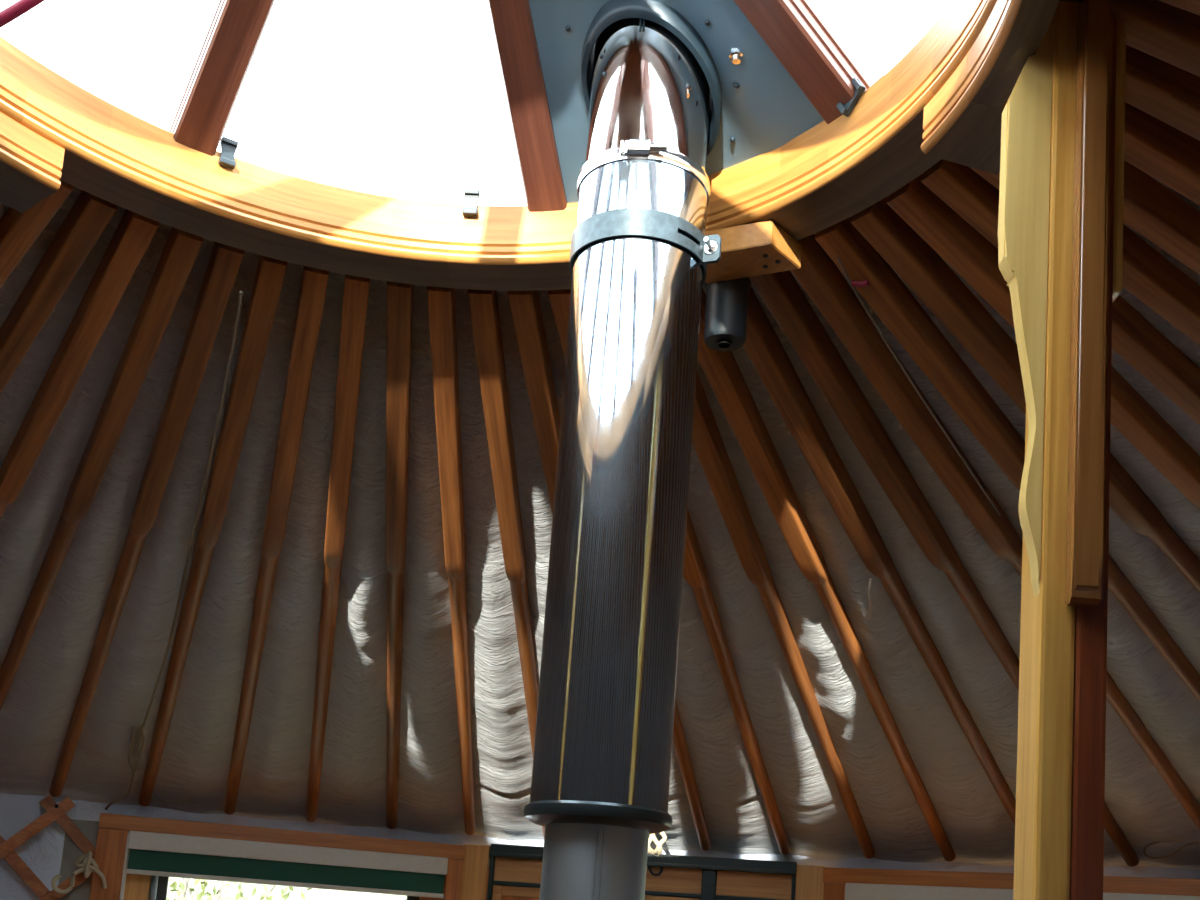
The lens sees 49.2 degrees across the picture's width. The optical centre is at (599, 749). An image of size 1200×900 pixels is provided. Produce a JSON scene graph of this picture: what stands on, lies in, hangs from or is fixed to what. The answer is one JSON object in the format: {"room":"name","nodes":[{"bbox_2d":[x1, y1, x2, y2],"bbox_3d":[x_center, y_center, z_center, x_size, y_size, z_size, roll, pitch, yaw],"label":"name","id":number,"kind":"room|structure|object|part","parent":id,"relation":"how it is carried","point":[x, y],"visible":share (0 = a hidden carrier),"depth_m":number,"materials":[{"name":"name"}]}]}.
{"room":"traditional dwelling","nodes":[
{"label":"traditional dwelling","id":0,"kind":"room"},
{"bbox_2d":[0,795,95,899],"bbox_3d":[-2.111,0.719,2.891,1.043,1.525,4.444,-4,-11,43],"label":"wall","id":1,"kind":"structure","parent":0,"point":[56,812],"depth_m":3.90,"materials":[{"name":"brown wood"}]},
{"bbox_2d":[51,851,106,893],"bbox_3d":[-1.534,0.363,3.874,0.155,0.132,0.033,8,-9,-23],"label":"rope","id":2,"kind":"object","parent":1,"relation":"attached to","point":[87,869],"visible":1,"depth_m":3.88,"materials":[{"name":"brown fabric"}]},
{"bbox_2d":[58,813,464,899],"bbox_3d":[-1.049,0.707,4.041,1.231,0.927,0.178,6,-9,-13],"label":"window","id":3,"kind":"structure","parent":1,"relation":"in","point":[114,829],"depth_m":3.98,"materials":[{"name":"brown wood"}]},
{"bbox_3d":[-1.375,0.718,3.934,0.019,0.697,0.019,6,-9,-13],"label":"rod","id":4,"kind":"part","parent":3,"relation":"part of","materials":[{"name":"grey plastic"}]},
{"bbox_3d":[-1.367,0.676,3.971,0.050,0.832,0.025,6,-9,-13],"label":"sash","id":5,"kind":"part","parent":3,"relation":"part of","materials":[{"name":"brown metal"}]},
{"bbox_2d":[119,831,447,899],"bbox_3d":[-0.983,0.668,4.016,0.964,0.754,0.090,6,-9,-13],"label":"roller blind","id":6,"kind":"object","parent":3,"relation":"attached to","point":[146,853],"visible":1,"depth_m":4.02,"materials":[{"name":"green fabric"}]},
{"bbox_3d":[-1.444,0.620,3.895,0.007,0.746,0.040,6,-9,-13],"label":"rail","id":7,"kind":"part","parent":6,"relation":"part of","materials":[{"name":"brown wood"}]},
{"bbox_3d":[-0.956,0.323,4.068,0.960,0.054,0.090,6,-9,-13],"label":"rail","id":8,"kind":"part","parent":6,"relation":"part of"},
{"bbox_3d":[-0.618,0.756,4.143,0.040,0.832,0.025,6,-9,-13],"label":"sash","id":9,"kind":"part","parent":3,"relation":"part of","materials":[{"name":"brown metal"}]},
{"bbox_2d":[460,844,824,899],"bbox_3d":[0.077,1.141,4.035,1.136,1.642,0.166,3,-9,9],"label":"door","id":10,"kind":"structure","parent":1,"relation":"in","point":[495,871],"depth_m":4.07,"materials":[{"name":"brown wood"}]},
{"bbox_3d":[-0.129,0.434,4.149,0.419,0.012,0.052,3,-9,9],"label":"rail","id":11,"kind":"part","parent":10,"relation":"part of","materials":[{"name":"green metal"}]},
{"bbox_3d":[-0.126,0.387,4.158,0.419,0.082,0.048,3,-9,9],"label":"panel","id":12,"kind":"part","parent":10,"relation":"part of","materials":[{"name":"brown wood"}]},
{"bbox_3d":[-0.130,0.456,4.149,0.360,0.031,0.046,3,-9,9],"label":"rail","id":13,"kind":"part","parent":10,"relation":"part of","materials":[{"name":"brown wood"}]},
{"bbox_3d":[-0.185,1.193,4.038,0.360,1.462,0.030,3,-9,9],"label":"panel","id":14,"kind":"part","parent":10,"relation":"part of","materials":[{"name":"brown wood"}]},
{"bbox_3d":[0.213,0.473,4.092,0.147,0.031,0.046,3,-9,9],"label":"rail","id":15,"kind":"part","parent":10,"relation":"part of","materials":[{"name":"brown wood"}]},
{"bbox_3d":[0.214,0.451,4.093,0.206,0.012,0.052,3,-9,9],"label":"rail","id":16,"kind":"part","parent":10,"relation":"part of","materials":[{"name":"green metal"}]},
{"bbox_3d":[0.218,0.404,4.101,0.206,0.082,0.048,3,-9,9],"label":"panel","id":17,"kind":"part","parent":10,"relation":"part of","materials":[{"name":"brown wood"}]},
{"bbox_3d":[0.474,0.463,4.050,0.230,0.012,0.052,3,-9,9],"label":"rail","id":18,"kind":"part","parent":10,"relation":"part of","materials":[{"name":"green metal"}]},
{"bbox_3d":[0.477,0.416,4.059,0.230,0.082,0.048,3,-9,9],"label":"panel","id":19,"kind":"part","parent":10,"relation":"part of","materials":[{"name":"brown wood"}]},
{"bbox_2d":[0,792,99,899],"bbox_3d":[-2.109,0.481,0.875,2.352,1.702,5.810,6,-9,-12],"label":"wall","id":20,"kind":"structure","parent":0,"point":[42,853],"depth_m":3.94,"materials":[{"name":"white fabric"}]},
{"bbox_2d":[0,175,1199,869],"bbox_3d":[-0.273,-0.546,1.427,5.999,0.856,6.000,6,-9,-9],"label":"ceiling","id":21,"kind":"structure","parent":0,"point":[36,712],"depth_m":3.05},
{"bbox_2d":[0,180,72,286],"bbox_3d":[-1.636,-0.463,2.688,2.120,0.828,0.043,-4,-11,43],"label":"pole","id":22,"kind":"object","parent":21,"relation":"hanging from","point":[19,231],"visible":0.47,"depth_m":2.09,"materials":[{"name":"brown wood"}]},
{"bbox_2d":[0,190,116,393],"bbox_3d":[-1.522,-0.438,2.800,0.043,0.828,2.120,12,-11,-41],"label":"pole","id":23,"kind":"object","parent":21,"relation":"hanging from","point":[89,215],"visible":0.79,"depth_m":2.19,"materials":[{"name":"brown wood"}]},
{"bbox_2d":[0,209,158,519],"bbox_3d":[-1.399,-0.414,2.901,0.043,0.828,2.120,10,-10,-36],"label":"pole","id":24,"kind":"object","parent":21,"relation":"hanging from","point":[134,233],"visible":0.94,"depth_m":2.34,"materials":[{"name":"brown wood"}]},
{"bbox_2d":[0,227,203,709],"bbox_3d":[-1.264,-0.391,2.992,0.043,0.828,2.120,9,-10,-31],"label":"pole","id":25,"kind":"object","parent":21,"relation":"hanging from","point":[181,249],"visible":0.98,"depth_m":2.52,"materials":[{"name":"brown wood"}]},
{"bbox_2d":[49,242,243,796],"bbox_3d":[-1.126,-0.369,3.069,0.043,0.828,2.120,8,-9,-26],"label":"pole","id":26,"kind":"object","parent":21,"relation":"hanging from","point":[224,263],"visible":0.97,"depth_m":2.63,"materials":[{"name":"brown wood"}]},
{"bbox_2d":[105,291,242,809],"bbox_3d":[-1.037,-0.300,3.143,0.065,0.772,2.049,8,-9,-23],"label":"pull cord","id":27,"kind":"object","parent":21,"relation":"hanging from","point":[136,752],"visible":1,"depth_m":3.04,"materials":[{"name":"brown fabric"}]},
{"bbox_2d":[139,255,287,805],"bbox_3d":[-0.977,-0.348,3.136,0.043,0.828,2.120,8,-9,-21],"label":"pole","id":28,"kind":"object","parent":21,"relation":"hanging from","point":[270,274],"visible":0.98,"depth_m":2.68,"materials":[{"name":"brown wood"}]},
{"bbox_2d":[224,266,328,814],"bbox_3d":[-0.825,-0.329,3.189,0.043,0.828,2.120,7,-9,-17],"label":"pole","id":29,"kind":"object","parent":21,"relation":"hanging from","point":[314,281],"visible":0.98,"depth_m":2.73,"materials":[{"name":"brown wood"}]},
{"bbox_2d":[305,274,369,821],"bbox_3d":[-0.670,-0.312,3.228,0.043,0.828,2.120,6,-9,-12],"label":"pole","id":30,"kind":"object","parent":21,"relation":"hanging from","point":[356,289],"visible":0.98,"depth_m":2.75,"materials":[{"name":"brown wood"}]},
{"bbox_2d":[386,281,412,828],"bbox_3d":[-0.509,-0.297,3.254,0.043,0.828,2.120,5,-8,-7],"label":"pole","id":31,"kind":"object","parent":21,"relation":"hanging from","point":[399,295],"visible":0.97,"depth_m":2.76,"materials":[{"name":"brown wood"}]},
{"bbox_2d":[427,286,475,834],"bbox_3d":[-0.349,-0.283,3.266,0.043,0.828,2.120,4,-8,-2],"label":"pole","id":32,"kind":"object","parent":21,"relation":"hanging from","point":[441,301],"visible":0.98,"depth_m":2.76,"materials":[{"name":"brown wood"}]},
{"bbox_2d":[468,289,544,837],"bbox_3d":[-0.186,-0.272,3.264,0.043,0.828,2.120,4,-8,3],"label":"pole","id":33,"kind":"object","parent":21,"relation":"hanging from","point":[484,310],"visible":0.73,"depth_m":2.67,"materials":[{"name":"brown wood"}]},
{"bbox_2d":[508,291,559,514],"bbox_3d":[-0.025,-0.262,3.248,0.043,0.828,2.120,3,-9,8],"label":"pole","id":34,"kind":"object","parent":21,"relation":"hanging from","point":[525,306],"visible":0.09,"depth_m":2.44,"materials":[{"name":"brown wood"}]},
{"bbox_2d":[0,0,1076,290],"bbox_3d":[-0.229,-1.141,1.514,1.610,0.598,1.600,4,-8,0],"label":"ring","id":35,"kind":"object","parent":21,"relation":"hanging from","point":[947,97],"visible":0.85,"depth_m":1.97,"materials":[{"name":"brown wood"}]},
{"bbox_2d":[0,0,44,27],"bbox_3d":[-0.592,-0.791,1.374,0.149,0.130,0.012,4,-8,0],"label":"rope","id":36,"kind":"object","parent":35,"relation":"hanging from","point":[20,7],"visible":1,"depth_m":1.37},
{"bbox_2d":[218,136,237,169],"bbox_3d":[-0.592,-0.951,2.087,0.027,0.044,0.013,9,-10,-30],"label":"clip","id":37,"kind":"object","parent":35,"relation":"attached to","point":[229,146],"visible":0.99,"depth_m":2.08,"materials":[{"name":"silver metal"}]},
{"bbox_2d":[462,189,480,216],"bbox_3d":[-0.214,-0.909,2.179,0.027,0.044,0.013,4,-8,3],"label":"clip","id":38,"kind":"object","parent":35,"relation":"attached to","point":[472,196],"visible":1,"depth_m":2.18,"materials":[{"name":"silver metal"}]},
{"bbox_2d":[529,0,823,202],"bbox_3d":[-0.009,-1.077,1.948,0.574,0.316,0.478,10,-10,-33],"label":"sheet","id":39,"kind":"object","parent":35,"relation":"attached to","point":[756,106],"visible":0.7,"depth_m":1.93,"materials":[{"name":"blue"}]},
{"bbox_2d":[569,208,801,284],"bbox_3d":[0.116,-0.750,1.980,0.219,0.122,0.350,-4,-11,42],"label":"holder","id":40,"kind":"object","parent":35,"relation":"attached to","point":[763,247],"visible":0.65,"depth_m":1.94,"materials":[{"name":"metal"}]},
{"bbox_2d":[704,277,751,350],"bbox_3d":[0.204,-0.708,2.119,0.076,0.116,0.076,4,-8,0],"label":"canister","id":41,"kind":"object","parent":40,"relation":"hanging from","point":[725,326],"visible":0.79,"depth_m":2.09,"materials":[{"name":"black plastic"}]},
{"bbox_2d":[836,78,865,116],"bbox_3d":[0.352,-0.918,1.842,0.013,0.045,0.050,9,-10,-30],"label":"clip","id":42,"kind":"object","parent":35,"relation":"attached to","point":[846,109],"visible":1,"depth_m":1.84,"materials":[{"name":"silver metal"}]},
{"bbox_2d":[548,289,710,850],"bbox_3d":[0.135,-0.255,3.217,0.043,0.828,2.120,2,-9,13],"label":"pole","id":43,"kind":"object","parent":21,"relation":"hanging from","point":[559,299],"visible":0.28,"depth_m":3.63,"materials":[{"name":"brown wood"}]},
{"bbox_2d":[648,831,666,855],"bbox_3d":[0.173,0.273,4.094,0.074,0.130,0.014,3,-9,10],"label":"rope coil","id":44,"kind":"object","parent":21,"relation":"hanging from","point":[658,850],"visible":0.57,"depth_m":4.08,"materials":[{"name":"white fabric"}]},
{"bbox_2d":[648,866,662,875],"bbox_3d":[0.171,0.355,4.081,0.053,0.074,0.008,3,-9,10],"label":"loop","id":45,"kind":"object","parent":44,"relation":"hanging from","point":[649,867],"visible":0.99,"depth_m":4.07,"materials":[{"name":"plastic"}]},
{"bbox_2d":[683,510,790,854],"bbox_3d":[0.290,-0.250,3.174,0.043,0.828,2.120,1,-9,18],"label":"pole","id":46,"kind":"object","parent":21,"relation":"hanging from","point":[695,573],"visible":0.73,"depth_m":3.23,"materials":[{"name":"brown wood"}]},
{"bbox_2d":[692,372,874,858],"bbox_3d":[0.448,-0.247,3.114,0.043,0.828,2.120,1,-9,23],"label":"pole","id":47,"kind":"object","parent":21,"relation":"hanging from","point":[707,441],"visible":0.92,"depth_m":2.83,"materials":[{"name":"brown wood"}]},
{"bbox_2d":[697,287,955,861],"bbox_3d":[0.584,-0.247,3.050,0.043,0.828,2.120,0,-10,28],"label":"pole","id":48,"kind":"object","parent":21,"relation":"hanging from","point":[721,369],"visible":0.92,"depth_m":2.68,"materials":[{"name":"brown wood"}]},
{"bbox_2d":[868,578,871,619],"bbox_3d":[0.580,-0.324,2.818,0.009,0.055,0.142,2,-9,12],"label":"string","id":49,"kind":"object","parent":21,"relation":"hanging from","point":[870,579],"visible":1,"depth_m":2.81,"materials":[{"name":"brown fabric"}]},
{"bbox_2d":[743,287,1015,825],"bbox_3d":[0.729,-0.249,2.965,0.043,0.828,2.120,-1,-10,33],"label":"pole","id":50,"kind":"object","parent":21,"relation":"hanging from","point":[762,345],"visible":0.84,"depth_m":2.57,"materials":[{"name":"brown wood"}]},
{"bbox_2d":[749,270,1138,866],"bbox_3d":[0.861,-0.253,2.871,0.043,0.828,2.120,-2,-11,38],"label":"pole","id":51,"kind":"object","parent":21,"relation":"hanging from","point":[781,293],"visible":0.75,"depth_m":2.42,"materials":[{"name":"brown wood"}]},
{"bbox_2d":[790,234,1199,829],"bbox_3d":[0.985,-0.260,2.766,0.043,0.828,2.120,-4,-11,43],"label":"pole","id":52,"kind":"object","parent":21,"relation":"hanging from","point":[818,275],"visible":0.75,"depth_m":2.33,"materials":[{"name":"brown wood"}]},
{"bbox_2d":[815,216,1199,702],"bbox_3d":[1.099,-0.269,2.651,2.120,0.828,0.043,12,-11,-41],"label":"pole","id":53,"kind":"object","parent":21,"relation":"hanging from","point":[886,293],"visible":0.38,"depth_m":2.20,"materials":[{"name":"brown wood"}]},
{"bbox_2d":[837,257,1000,515],"bbox_3d":[0.559,-0.603,2.251,0.032,0.232,0.617,-3,-11,38],"label":"cord","id":54,"kind":"object","parent":53,"relation":"attached to","point":[853,283],"visible":1,"depth_m":2.20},
{"bbox_2d":[851,196,1199,592],"bbox_3d":[1.202,-0.279,2.527,2.120,0.828,0.043,10,-10,-36],"label":"pole","id":55,"kind":"object","parent":21,"relation":"hanging from","point":[909,255],"visible":0.79,"depth_m":2.09,"materials":[{"name":"brown wood"}]},
{"bbox_2d":[886,173,1199,508],"bbox_3d":[1.295,-0.292,2.394,2.120,0.828,0.043,9,-10,-31],"label":"pole","id":56,"kind":"object","parent":21,"relation":"hanging from","point":[968,252],"visible":0.62,"depth_m":1.99,"materials":[{"name":"brown wood"}]},
{"bbox_2d":[921,159,1199,424],"bbox_3d":[1.375,-0.307,2.255,2.120,0.828,0.043,8,-9,-26],"label":"pole","id":57,"kind":"object","parent":21,"relation":"hanging from","point":[1135,339],"visible":0.55,"depth_m":1.97,"materials":[{"name":"brown wood"}]},
{"bbox_2d":[970,167,1199,345],"bbox_3d":[1.444,-0.324,2.107,2.120,0.828,0.043,8,-9,-21],"label":"pole","id":58,"kind":"object","parent":21,"relation":"hanging from","point":[1147,274],"visible":0.27,"depth_m":1.87,"materials":[{"name":"brown wood"}]},
{"bbox_2d":[1110,0,1199,76],"bbox_3d":[1.581,-0.407,1.482,2.120,0.828,0.043,4,-8,-2],"label":"pole","id":59,"kind":"object","parent":21,"relation":"hanging from","point":[1170,34],"visible":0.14,"depth_m":1.49,"materials":[{"name":"brown wood"}]},
{"bbox_2d":[1123,160,1199,274],"bbox_3d":[1.498,-0.342,1.957,2.120,0.828,0.043,7,-9,-17],"label":"pole","id":60,"kind":"object","parent":21,"relation":"hanging from","point":[1150,208],"visible":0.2,"depth_m":1.75,"materials":[{"name":"brown wood"}]},
{"bbox_2d":[1124,102,1199,204],"bbox_3d":[1.540,-0.363,1.800,2.120,0.828,0.043,6,-9,-12],"label":"pole","id":61,"kind":"object","parent":21,"relation":"hanging from","point":[1169,155],"visible":0.39,"depth_m":1.65,"materials":[{"name":"brown wood"}]},
{"bbox_2d":[1125,45,1199,140],"bbox_3d":[1.567,-0.384,1.642,2.120,0.828,0.043,5,-8,-7],"label":"pole","id":62,"kind":"object","parent":21,"relation":"hanging from","point":[1169,93],"visible":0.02,"depth_m":1.56,"materials":[{"name":"brown wood"}]},
{"bbox_2d":[1143,841,1199,858],"bbox_3d":[1.485,0.261,3.437,0.071,0.039,0.174,6,-9,-11],"label":"loop","id":63,"kind":"object","parent":21,"relation":"attached to","point":[1191,842],"visible":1,"depth_m":3.43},
{"bbox_2d":[1158,0,1199,15],"bbox_3d":[1.581,-0.431,1.322,2.120,0.828,0.043,4,-8,3],"label":"pole","id":64,"kind":"object","parent":21,"relation":"hanging from","point":[1193,6],"visible":1,"depth_m":1.44,"materials":[{"name":"brown wood"}]},
{"bbox_2d":[76,800,1199,878],"bbox_3d":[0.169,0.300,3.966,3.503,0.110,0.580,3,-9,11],"label":"wall","id":65,"kind":"structure","parent":0,"point":[84,808],"depth_m":4.13,"materials":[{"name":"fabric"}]},
{"bbox_2d":[823,867,1199,899],"bbox_3d":[1.211,0.811,3.630,1.323,0.927,0.178,-1,-10,33],"label":"window","id":66,"kind":"structure","parent":65,"relation":"in","point":[834,879],"depth_m":3.76,"materials":[{"name":"brown wood"}]},
{"bbox_2d":[844,883,1199,899],"bbox_3d":[1.202,0.764,3.592,1.137,0.754,0.090,-1,-10,33],"label":"roller blind","id":67,"kind":"object","parent":66,"relation":"attached to","point":[853,891],"visible":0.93,"depth_m":3.76,"materials":[{"name":"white fabric"}]},
{"bbox_3d":[-0.425,1.534,1.117,6.400,0.060,6.400,4,-8,0],"label":"floor","id":68,"kind":"structure","parent":0,"visible":0},
{"bbox_2d":[523,18,710,899],"bbox_3d":[0.008,-0.068,1.828,0.206,3.370,0.210,-2,-10,35],"label":"chimney","id":69,"kind":"object","parent":68,"relation":"on","point":[600,780],"visible":0.87,"depth_m":1.80,"materials":[{"name":"silver metal"}]},
{"bbox_2d":[998,0,1125,899],"bbox_3d":[0.458,0.349,1.341,0.141,2.470,0.111,12,-11,-42],"label":"support post","id":70,"kind":"object","parent":68,"relation":"on","point":[1061,191],"visible":0.97,"depth_m":1.42,"materials":[{"name":"yellow wood"}]},
{"label":"outside","id":71,"kind":"structure","parent":0,"visible":0},
{"bbox_2d":[167,877,405,899],"bbox_3d":[1.635,0.783,16.919,36.000,6.668,20.000,4,-8,0],"label":"hillside","id":72,"kind":"structure","parent":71,"point":[314,893],"depth_m":12.05,"materials":[{"name":"white"}]},
{"bbox_2d":[166,877,311,899],"bbox_3d":[-2.439,1.239,7.795,1.201,1.495,1.206,8,-9,-22],"label":"shrub","id":73,"kind":"object","parent":72,"relation":"on","point":[183,886],"visible":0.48,"depth_m":7.76,"materials":[{"name":"green plant"}]}
]}

